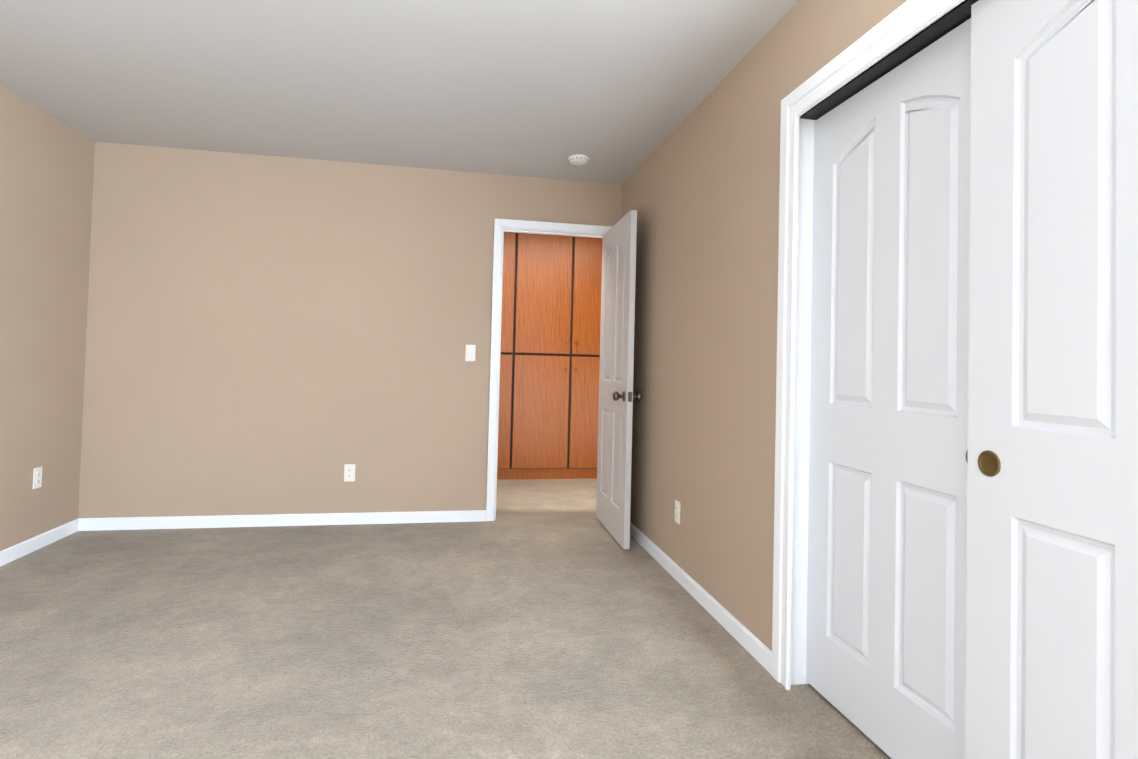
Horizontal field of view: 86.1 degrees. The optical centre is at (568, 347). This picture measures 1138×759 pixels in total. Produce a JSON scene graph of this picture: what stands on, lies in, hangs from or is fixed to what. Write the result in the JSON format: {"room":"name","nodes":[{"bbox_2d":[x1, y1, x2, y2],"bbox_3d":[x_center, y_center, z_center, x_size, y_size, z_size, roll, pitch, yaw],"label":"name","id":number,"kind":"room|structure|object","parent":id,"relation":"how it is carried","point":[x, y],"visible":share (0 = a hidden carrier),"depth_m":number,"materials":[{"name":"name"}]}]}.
{"room":"empty bedroom","nodes":[
{"label":"empty bedroom","id":0,"kind":"room"},
{"bbox_2d":[0,84,94,550],"bbox_3d":[-2.490,-0.147,0.719,0.120,2.428,6.240,2,-1,-11],"label":"wall","id":1,"kind":"structure","parent":0,"point":[46,174],"depth_m":3.38,"materials":[{"name":"paint"}]},
{"bbox_2d":[33,466,41,488],"bbox_3d":[-2.952,0.724,3.383,0.009,0.115,0.070,2,-1,-11],"label":"outlet","id":2,"kind":"object","parent":1,"relation":"attached to","point":[37,477],"visible":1,"depth_m":3.38,"materials":[{"name":"white plastic"}]},
{"bbox_2d":[0,518,79,566],"bbox_3d":[-2.464,1.032,0.761,0.015,0.075,6.120,2,-1,-11],"label":"baseboard","id":3,"kind":"structure","parent":1,"relation":"attached to","point":[12,553],"depth_m":3.39,"materials":[{"name":"white paint"}]},
{"bbox_2d":[78,142,622,517],"bbox_3d":[-0.517,-0.006,4.326,5.338,2.428,0.120,2,-1,-11],"label":"wall","id":4,"kind":"structure","parent":0,"point":[265,334],"depth_m":4.02,"materials":[{"name":"paint"}]},
{"bbox_2d":[80,510,485,530],"bbox_3d":[-1.792,1.131,3.993,2.477,0.075,0.015,2,-1,-11],"label":"baseboard","id":5,"kind":"structure","parent":4,"relation":"attached to","point":[219,521],"depth_m":3.97,"materials":[{"name":"white paint"}]},
{"bbox_2d":[344,464,354,481],"bbox_3d":[-1.465,0.838,4.064,0.070,0.115,0.009,2,-1,-11],"label":"outlet","id":6,"kind":"object","parent":4,"relation":"attached to","point":[349,472],"visible":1,"depth_m":4.06,"materials":[{"name":"white plastic"}]},
{"bbox_2d":[465,345,475,360],"bbox_3d":[-0.683,0.038,4.222,0.070,0.115,0.013,2,-1,-11],"label":"light switch","id":7,"kind":"object","parent":4,"relation":"attached to","point":[470,352],"visible":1,"depth_m":4.22,"materials":[{"name":"white plastic"}]},
{"bbox_2d":[486,218,612,520],"bbox_3d":[-0.128,0.164,4.396,0.884,2.111,0.153,2,-1,-11],"label":"door frame","id":8,"kind":"structure","parent":4,"relation":"attached to","point":[501,226],"depth_m":4.26,"materials":[{"name":"white paint"}]},
{"bbox_2d":[596,210,641,548],"bbox_3d":[0.302,0.194,4.025,0.178,2.030,0.773,2,-1,-10],"label":"bedroom door","id":9,"kind":"structure","parent":4,"relation":"in","point":[614,455],"depth_m":3.89,"materials":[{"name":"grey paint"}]},
{"bbox_2d":[0,0,798,183],"bbox_3d":[-0.034,-1.321,2.286,5.658,0.120,8.560,2,-1,-11],"label":"ceiling","id":10,"kind":"structure","parent":0,"point":[617,91],"depth_m":2.82,"materials":[{"name":"grey paint"}]},
{"bbox_2d":[568,154,589,164],"bbox_3d":[0.064,-1.199,3.910,0.144,0.037,0.144,2,-1,-11],"label":"smoke detector","id":11,"kind":"object","parent":10,"relation":"attached to","point":[578,159],"visible":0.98,"depth_m":3.87,"materials":[{"name":"white plastic"}]},
{"bbox_2d":[0,479,891,758],"bbox_3d":[-0.097,1.226,2.222,5.658,0.120,8.560,2,-1,-11],"label":"floor","id":12,"kind":"structure","parent":0,"point":[544,619],"depth_m":2.31,"materials":[{"name":"carpet"}]},
{"bbox_2d":[497,232,516,479],"bbox_3d":[-1.111,0.019,5.905,1.100,2.428,0.545,2,-1,-11],"label":"tall cabinet","id":13,"kind":"object","parent":12,"relation":"on","point":[508,354],"depth_m":5.73,"materials":[{"name":"brown wood"}]},
{"bbox_2d":[513,233,602,478],"bbox_3d":[-0.031,0.051,6.108,1.100,2.428,0.545,2,-1,-11],"label":"tall cabinet","id":14,"kind":"object","parent":12,"relation":"on","point":[549,361],"depth_m":5.82,"materials":[{"name":"brown wood"}]},
{"bbox_2d":[622,0,906,650],"bbox_3d":[1.000,-0.043,1.376,0.120,2.428,6.240,2,-1,-11],"label":"wall","id":15,"kind":"structure","parent":0,"point":[700,189],"depth_m":2.73,"materials":[{"name":"paint"}]},
{"bbox_2d":[675,500,680,524],"bbox_3d":[0.567,0.861,3.186,0.009,0.115,0.070,2,-1,-11],"label":"outlet","id":16,"kind":"object","parent":15,"relation":"attached to","point":[677,511],"visible":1,"depth_m":3.17,"materials":[{"name":"white plastic"}]},
{"bbox_2d":[630,522,771,674],"bbox_3d":[0.534,1.171,3.299,0.013,0.075,2.239,2,-1,-11],"label":"baseboard","id":17,"kind":"structure","parent":15,"relation":"attached to","point":[756,648],"depth_m":2.74,"materials":[{"name":"white paint"}]},
{"bbox_2d":[772,0,963,689],"bbox_3d":[0.974,0.122,1.439,0.138,2.100,1.620,2,-1,-11],"label":"trim","id":18,"kind":"structure","parent":15,"relation":"attached to","point":[907,20],"depth_m":2.16,"materials":[{"name":"white paint"}]},
{"bbox_2d":[806,18,970,758],"bbox_3d":[0.947,0.172,1.800,0.039,1.992,0.766,2,-1,-11],"label":"closet door","id":19,"kind":"structure","parent":15,"relation":"in","point":[886,580],"depth_m":1.76,"materials":[{"name":"white paint"}]},
{"bbox_2d":[800,0,978,119],"bbox_3d":[1.015,-0.852,1.467,0.097,0.030,1.486,2,-1,-11],"label":"track rail","id":20,"kind":"object","parent":15,"relation":"attached to","point":[948,22],"visible":0.5,"depth_m":1.75,"materials":[{"name":"black metal"}]},
{"bbox_2d":[965,0,1137,758],"bbox_3d":[1.040,0.156,1.081,0.039,1.992,0.766,2,-1,-11],"label":"closet door","id":21,"kind":"structure","parent":15,"relation":"in","point":[1052,590],"depth_m":1.25,"materials":[{"name":"white paint"}]}
]}

